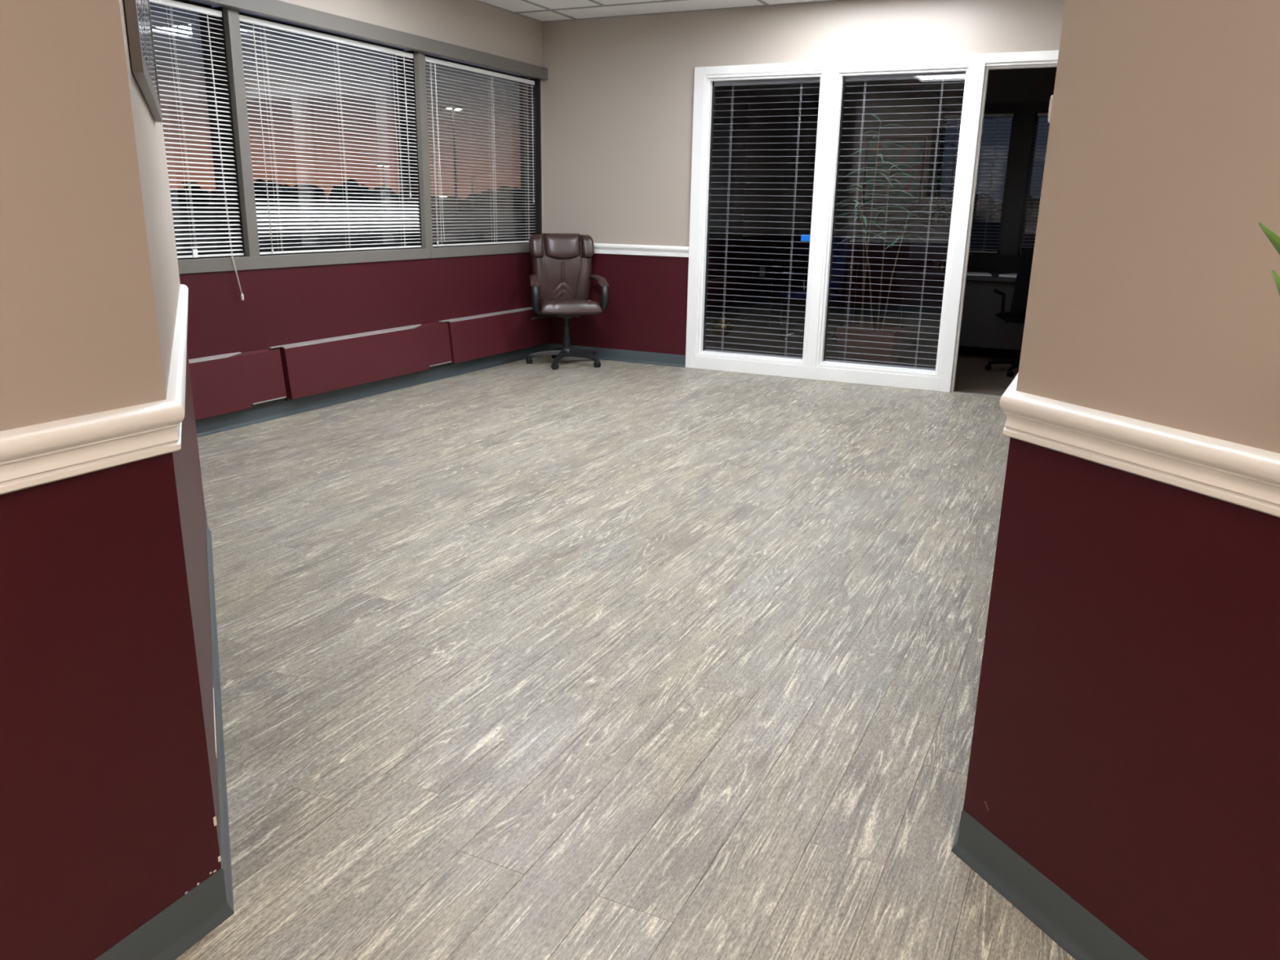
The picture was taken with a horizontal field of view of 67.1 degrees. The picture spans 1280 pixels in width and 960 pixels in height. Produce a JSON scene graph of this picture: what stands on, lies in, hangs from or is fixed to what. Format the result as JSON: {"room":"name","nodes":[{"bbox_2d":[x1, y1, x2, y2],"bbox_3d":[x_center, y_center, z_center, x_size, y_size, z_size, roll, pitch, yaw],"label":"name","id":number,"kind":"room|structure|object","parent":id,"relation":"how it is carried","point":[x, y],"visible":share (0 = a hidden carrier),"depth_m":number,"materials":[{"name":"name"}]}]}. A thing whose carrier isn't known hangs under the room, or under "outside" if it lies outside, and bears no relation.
{"room":"empty office room","nodes":[
{"label":"empty office room","id":0,"kind":"room"},
{"bbox_2d":[0,0,221,959],"bbox_3d":[-1.752,-0.012,-0.358,0.141,2.765,4.248,9,18,25],"label":"wall","id":1,"kind":"structure","parent":0,"point":[108,818],"depth_m":1.46,"materials":[{"name":"beige paint"}]},
{"bbox_2d":[0,284,188,494],"bbox_3d":[-1.551,0.143,0.701,1.377,0.085,6.079,3,16,7],"label":"trim","id":2,"kind":"structure","parent":1,"relation":"attached to","point":[39,454],"depth_m":1.45,"materials":[{"name":"white wood"}]},
{"bbox_2d":[94,509,234,959],"bbox_3d":[-1.574,1.007,0.940,1.359,0.100,6.058,3,16,7],"label":"baseboard","id":3,"kind":"structure","parent":1,"relation":"attached to","point":[179,926],"depth_m":1.77,"materials":[{"name":"grey plastic"}]},
{"bbox_2d":[119,0,221,863],"bbox_3d":[-1.298,-0.804,2.460,0.130,2.765,2.358,-6,17,-23],"label":"wall","id":4,"kind":"structure","parent":0,"point":[148,134],"depth_m":2.04,"materials":[{"name":"beige paint"}]},
{"bbox_2d":[124,0,162,122],"bbox_3d":[-1.032,-1.187,1.943,0.016,0.805,1.170,-6,17,-23],"label":"wall picture","id":5,"kind":"object","parent":4,"relation":"attached to","point":[138,15],"visible":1,"depth_m":1.76,"materials":[{"name":"grey"}]},
{"bbox_2d":[179,0,543,359],"bbox_3d":[-3.239,-1.240,3.812,0.200,2.795,10.755,9,18,25],"label":"wall","id":6,"kind":"structure","parent":0,"point":[280,306],"depth_m":6.57,"materials":[{"name":"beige paint"}]},
{"bbox_2d":[173,0,259,259],"bbox_3d":[-2.666,-1.773,4.856,0.194,1.369,1.602,9,18,25],"label":"window","id":7,"kind":"structure","parent":6,"relation":"in","point":[231,33],"depth_m":5.45,"materials":[{"name":"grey metal"}]},
{"bbox_2d":[149,0,244,300],"bbox_3d":[-2.612,-1.633,4.825,0.092,1.550,1.508,9,18,25],"label":"window blind","id":8,"kind":"object","parent":7,"relation":"attached to","point":[171,3],"visible":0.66,"depth_m":5.26,"materials":[{"name":"white plastic"}]},
{"bbox_2d":[188,345,286,421],"bbox_3d":[-2.539,-0.465,5.249,0.060,0.343,1.591,9,18,25],"label":"radiator cover","id":9,"kind":"object","parent":6,"relation":"attached to","point":[225,384],"visible":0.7,"depth_m":5.60,"materials":[{"name":"red metal"}]},
{"bbox_2d":[236,11,432,257],"bbox_3d":[-1.957,-2.158,6.256,0.194,1.369,1.630,9,18,25],"label":"window","id":10,"kind":"structure","parent":6,"relation":"in","point":[424,194],"depth_m":6.83,"materials":[{"name":"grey metal"}]},
{"bbox_2d":[239,14,421,254],"bbox_3d":[-1.923,-2.142,6.199,0.044,1.303,1.540,9,18,25],"label":"window blind","id":11,"kind":"object","parent":10,"relation":"attached to","point":[244,19],"visible":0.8,"depth_m":6.12,"materials":[{"name":"white plastic"}]},
{"bbox_2d":[177,243,528,274],"bbox_3d":[-1.923,-1.463,6.353,0.042,0.073,4.881,9,18,25],"label":"trim","id":12,"kind":"structure","parent":6,"relation":"attached to","point":[242,263],"depth_m":6.22,"materials":[{"name":"beige metal"}]},
{"bbox_2d":[280,320,451,400],"bbox_3d":[-1.818,-0.852,6.660,0.072,0.343,1.649,9,18,25],"label":"radiator cover","id":13,"kind":"object","parent":6,"relation":"attached to","point":[312,367],"visible":0.98,"depth_m":6.50,"materials":[{"name":"red metal"}]},
{"bbox_2d":[196,0,547,79],"bbox_3d":[-1.865,-2.811,5.954,0.055,0.089,4.881,9,18,25],"label":"trim","id":14,"kind":"structure","parent":6,"relation":"attached to","point":[276,9],"depth_m":6.22,"materials":[{"name":"beige metal"}]},
{"bbox_2d":[195,342,685,437],"bbox_3d":[-1.652,-0.326,5.625,1.386,0.100,6.455,9,18,25],"label":"baseboard","id":15,"kind":"structure","parent":6,"relation":"attached to","point":[215,424],"depth_m":6.92,"materials":[{"name":"grey plastic"}]},
{"bbox_2d":[425,54,542,247],"bbox_3d":[-1.265,-2.536,7.631,0.186,1.369,1.538,9,18,25],"label":"window","id":16,"kind":"structure","parent":6,"relation":"in","point":[537,229],"depth_m":8.22,"materials":[{"name":"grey metal"}]},
{"bbox_2d":[425,56,536,246],"bbox_3d":[-1.219,-2.524,7.589,0.044,1.303,1.485,9,18,25],"label":"window blind","id":17,"kind":"object","parent":16,"relation":"attached to","point":[435,61],"visible":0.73,"depth_m":7.50,"materials":[{"name":"white plastic"}]},
{"bbox_2d":[445,306,551,364],"bbox_3d":[-1.139,-1.220,8.003,0.072,0.342,1.428,9,18,25],"label":"radiator cover","id":18,"kind":"object","parent":6,"relation":"attached to","point":[481,335],"visible":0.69,"depth_m":7.88,"materials":[{"name":"red metal"}]},
{"bbox_2d":[174,316,1075,959],"bbox_3d":[1.055,0.229,4.260,8.000,0.120,14.800,9,18,25],"label":"floor","id":19,"kind":"structure","parent":0,"point":[519,660],"depth_m":2.86,"materials":[{"name":"grey"}]},
{"bbox_2d":[525,233,608,369],"bbox_3d":[-0.623,-1.504,8.071,0.662,1.068,0.647,-3,16,-15],"label":"office chair","id":20,"kind":"object","parent":19,"relation":"on","point":[562,276],"visible":1,"depth_m":8.09,"materials":[{"name":"brown leather"}]},
{"bbox_2d":[542,233,580,259],"bbox_3d":[-0.655,-1.961,8.115,0.310,0.213,0.145,-3,16,-15],"label":"cushion","id":21,"kind":"object","parent":20,"relation":"on","point":[554,246],"depth_m":8.07,"materials":[{"name":"brown leather"}]},
{"bbox_2d":[711,312,733,336],"bbox_3d":[0.865,-1.647,10.188,0.230,0.240,0.230,9,18,25],"label":"brass pot","id":22,"kind":"object","parent":19,"relation":"on","point":[717,321],"visible":0.91,"depth_m":10.12,"materials":[{"name":"brown metal"}]},
{"bbox_2d":[777,236,848,341],"bbox_3d":[1.718,-1.933,9.786,0.606,1.040,0.602,-9,19,-32],"label":"office chair","id":23,"kind":"object","parent":19,"relation":"on","point":[837,251],"visible":0.41,"depth_m":9.74,"materials":[{"name":"blue fabric"}]},
{"bbox_2d":[766,257,859,328],"bbox_3d":[1.915,-2.059,10.755,0.900,0.760,0.440,9,18,25],"label":"side table","id":24,"kind":"object","parent":19,"relation":"on","point":[782,260],"visible":0.73,"depth_m":10.71,"materials":[{"name":"brown wood"}]},
{"bbox_2d":[799,233,810,261],"bbox_3d":[1.806,-2.534,10.512,0.128,0.282,0.090,9,18,25],"label":"display","id":25,"kind":"object","parent":24,"relation":"on","point":[802,238],"visible":0.71,"depth_m":10.49,"materials":[{"name":"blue plastic"}]},
{"bbox_2d":[834,114,932,366],"bbox_3d":[1.918,-1.868,7.760,0.728,2.030,0.764,2,16,4],"label":"potted palm","id":26,"kind":"object","parent":19,"relation":"on","point":[840,330],"visible":0.9,"depth_m":7.89,"materials":[{"name":"green plant"}]},
{"bbox_2d":[896,269,1024,352],"bbox_3d":[3.229,-1.521,8.968,1.600,0.750,0.720,9,18,25],"label":"office desk","id":27,"kind":"object","parent":19,"relation":"on","point":[980,326],"visible":0.51,"depth_m":8.78,"materials":[{"name":"brown wood"}]},
{"bbox_2d":[908,224,950,272],"bbox_3d":[2.803,-2.182,9.106,0.500,0.430,0.160,7,17,19],"label":"monitor","id":28,"kind":"object","parent":27,"relation":"on","point":[934,233],"visible":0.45,"depth_m":9.10,"materials":[{"name":"black plastic"}]},
{"bbox_2d":[911,142,984,270],"bbox_3d":[3.184,-2.497,10.162,0.779,1.973,0.623,9,18,25],"label":"potted plant","id":29,"kind":"object","parent":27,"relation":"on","point":[953,169],"visible":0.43,"depth_m":10.03,"materials":[{"name":"green plant"}]},
{"bbox_2d":[966,271,991,275],"bbox_3d":[3.106,-1.892,8.871,0.210,0.012,0.296,5,16,14],"label":"paper stack","id":30,"kind":"object","parent":27,"relation":"on","point":[967,273],"visible":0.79,"depth_m":8.78,"materials":[{"name":"white"}]},
{"bbox_2d":[998,273,1017,277],"bbox_3d":[3.398,-1.842,8.702,0.210,0.018,0.296,15,21,41],"label":"paper stack","id":31,"kind":"object","parent":27,"relation":"on","point":[1009,275],"visible":0.43,"depth_m":8.64,"materials":[{"name":"white"}]},
{"bbox_2d":[985,247,1034,377],"bbox_3d":[3.256,-1.407,8.037,0.602,1.040,0.606,3,16,5],"label":"office chair","id":32,"kind":"object","parent":19,"relation":"on","point":[1017,313],"visible":0.28,"depth_m":7.79,"materials":[{"name":"black fabric"}]},
{"bbox_2d":[1257,222,1279,295],"bbox_3d":[0.880,0.341,0.935,0.354,1.474,0.657,-1,16,-6],"label":"potted plant","id":33,"kind":"object","parent":19,"relation":"on","point":[1273,237],"visible":1,"depth_m":1.07,"materials":[{"name":"green plant"}]},
{"bbox_2d":[474,0,845,22],"bbox_3d":[0.246,-2.088,1.768,8.000,0.180,10.875,9,18,25],"label":"ceiling","id":34,"kind":"structure","parent":0,"point":[541,11],"depth_m":7.29,"materials":[{"name":"white tile"}]},
{"bbox_2d":[703,81,749,325],"bbox_3d":[0.265,-2.931,10.084,0.400,2.745,3.935,9,18,25],"label":"wall","id":35,"kind":"structure","parent":0,"point":[721,148],"depth_m":11.07,"materials":[{"name":"beige paint"}]},
{"bbox_2d":[542,0,1065,355],"bbox_3d":[1.696,-2.121,7.237,5.970,2.795,0.130,9,18,25],"label":"wall","id":36,"kind":"structure","parent":0,"point":[618,92],"depth_m":7.80,"materials":[{"name":"beige paint"}]},
{"bbox_2d":[593,243,688,257],"bbox_3d":[-0.225,-1.953,8.166,1.387,0.085,0.026,9,18,25],"label":"trim","id":37,"kind":"structure","parent":36,"relation":"attached to","point":[599,248],"depth_m":8.05,"materials":[{"name":"white"}]},
{"bbox_2d":[704,77,820,359],"bbox_3d":[0.958,-2.047,7.671,0.865,2.110,0.038,9,18,25],"label":"window blind","id":38,"kind":"object","parent":36,"relation":"attached to","point":[804,80],"visible":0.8,"depth_m":7.62,"materials":[{"name":"grey plastic"}]},
{"bbox_2d":[685,49,1058,392],"bbox_3d":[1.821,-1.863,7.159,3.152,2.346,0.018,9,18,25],"label":"trim","id":39,"kind":"structure","parent":36,"relation":"attached to","point":[810,371],"depth_m":7.28,"materials":[{"name":"white"}]},
{"bbox_2d":[825,71,965,370],"bbox_3d":[1.888,-1.907,7.239,0.865,2.110,0.038,9,18,25],"label":"window blind","id":40,"kind":"object","parent":36,"relation":"attached to","point":[948,74],"visible":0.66,"depth_m":7.19,"materials":[{"name":"grey plastic"}]},
{"bbox_2d":[950,60,1057,397],"bbox_3d":[2.740,-1.725,6.819,0.978,2.300,0.146,9,18,25],"label":"door frame","id":41,"kind":"structure","parent":36,"relation":"in","point":[1046,64],"depth_m":6.84,"materials":[{"name":"white painted wood"}]},
{"bbox_2d":[836,323,905,366],"bbox_3d":[1.922,-1.094,8.091,0.480,0.360,0.400,9,18,25],"label":"planter","id":42,"kind":"object","parent":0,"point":[840,330],"depth_m":7.93,"materials":[{"name":"brown soil"}]},
{"bbox_2d":[739,66,1057,326],"bbox_3d":[3.649,-3.001,10.553,5.270,2.745,0.120,9,18,25],"label":"wall","id":43,"kind":"structure","parent":0,"point":[775,184],"depth_m":11.09,"materials":[{"name":"beige paint"}]},
{"bbox_2d":[759,266,764,276],"bbox_3d":[1.481,-2.525,11.707,0.070,0.114,0.008,9,18,25],"label":"wall outlet","id":44,"kind":"object","parent":43,"relation":"attached to","point":[762,268],"visible":0.93,"depth_m":11.71,"materials":[{"name":"grey"}]},
{"bbox_2d":[861,137,927,205],"bbox_3d":[2.828,-3.437,10.764,0.660,0.720,0.025,9,18,25],"label":"framed print","id":45,"kind":"object","parent":43,"relation":"attached to","point":[888,155],"visible":0.96,"depth_m":10.75,"materials":[{"name":"brown wood"}]},
{"bbox_2d":[932,102,1048,255],"bbox_3d":[4.411,-3.124,10.094,2.550,1.540,0.150,9,18,25],"label":"window","id":46,"kind":"structure","parent":43,"relation":"in","point":[1013,220],"depth_m":10.25,"materials":[{"name":"brown metal"}]},
{"bbox_2d":[933,113,1013,253],"bbox_3d":[3.577,-3.194,10.432,0.700,1.420,0.028,9,18,25],"label":"window blind","id":47,"kind":"object","parent":46,"relation":"attached to","point":[997,115],"visible":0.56,"depth_m":10.37,"materials":[{"name":"white"}]},
{"bbox_2d":[1020,112,1048,253],"bbox_3d":[4.804,-3.009,9.863,1.560,1.420,0.028,9,18,25],"label":"window blind","id":48,"kind":"object","parent":46,"relation":"attached to","point":[1038,113],"visible":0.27,"depth_m":10.13,"materials":[{"name":"white plastic"}]},
{"bbox_2d":[963,0,1279,959],"bbox_3d":[1.213,-0.251,0.681,0.131,2.765,2.300,-6,17,-23],"label":"wall","id":49,"kind":"structure","parent":0,"point":[1126,742],"depth_m":1.54,"materials":[{"name":"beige paint"}]},
{"bbox_2d":[951,804,1147,959],"bbox_3d":[1.689,0.325,3.557,1.347,0.100,7.275,4,16,11],"label":"baseboard","id":50,"kind":"structure","parent":49,"relation":"on","point":[1083,936],"depth_m":1.84,"materials":[{"name":"grey plastic"}]},
{"bbox_3d":[1.980,-1.196,4.057,0.130,2.765,5.572,9,18,25],"label":"wall","id":51,"kind":"structure","parent":0,"visible":0},
{"bbox_2d":[1047,94,1053,123],"bbox_3d":[0.741,-0.663,1.734,0.010,0.045,0.080,9,18,25],"label":"thermostat","id":52,"kind":"object","parent":51,"relation":"attached to","point":[1051,96],"visible":0.28,"depth_m":1.70,"materials":[{"name":"white plastic"}]},
{"bbox_2d":[999,373,1279,517],"bbox_3d":[1.698,-0.537,3.311,1.360,0.085,7.285,4,16,11],"label":"trim","id":53,"kind":"structure","parent":51,"relation":"attached to","point":[1248,477],"depth_m":1.51,"materials":[{"name":"white wood"}]},
{"label":"outside","id":54,"kind":"structure","parent":0,"visible":0},
{"bbox_2d":[171,200,1037,257],"bbox_3d":[-131.695,-59.300,206.162,415.100,0.150,570.000,9,18,25],"label":"ground","id":55,"kind":"structure","parent":54,"point":[979,224],"depth_m":59.64,"materials":[{"name":"white snow"}]},
{"bbox_2d":[181,181,197,211],"bbox_3d":[-50.482,-31.840,108.550,0.760,3.306,1.923,9,18,25],"label":"street lamp","id":56,"kind":"object","parent":55,"relation":"on","point":[193,182],"visible":0.61,"depth_m":108.42,"materials":[{"name":"black metal"}]},
{"bbox_2d":[377,163,389,210],"bbox_3d":[-34.206,-39.033,129.262,0.760,6.406,2.123,9,18,25],"label":"street lamp","id":57,"kind":"object","parent":55,"relation":"on","point":[386,164],"visible":0.7,"depth_m":128.97,"materials":[{"name":"black metal"}]},
{"bbox_2d":[440,195,447,211],"bbox_3d":[-33.416,-47.093,164.268,0.760,2.805,1.723,9,18,25],"label":"street lamp","id":58,"kind":"object","parent":55,"relation":"on","point":[446,195],"visible":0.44,"depth_m":164.19,"materials":[{"name":"black"}]},
{"bbox_2d":[444,105,462,216],"bbox_3d":[-21.143,-36.327,110.352,2.260,12.007,2.223,9,18,25],"label":"street lamp","id":59,"kind":"object","parent":55,"relation":"on","point":[446,108],"visible":0.61,"depth_m":110.23,"materials":[{"name":"black metal"}]},
{"bbox_2d":[471,176,474,211],"bbox_3d":[-30.968,-53.203,179.526,0.760,6.305,1.021,9,18,25],"label":"street lamp","id":60,"kind":"object","parent":55,"relation":"on","point":[471,176],"visible":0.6,"depth_m":179.30,"materials":[{"name":"black metal"}]},
{"bbox_2d":[169,178,1039,222],"bbox_3d":[12.569,-45.698,158.385,224.714,7.960,391.700,9,18,25],"label":"treeline","id":61,"kind":"object","parent":55,"relation":"on","point":[977,208],"visible":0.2,"depth_m":208.85,"materials":[{"name":"black plant"}]},
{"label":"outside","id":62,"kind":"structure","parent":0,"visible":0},
{"bbox_2d":[1023,240,1035,247],"bbox_3d":[119.383,-46.022,175.958,64.900,0.150,408.400,9,18,25],"label":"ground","id":63,"kind":"structure","parent":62,"point":[1031,244],"depth_m":50.86,"materials":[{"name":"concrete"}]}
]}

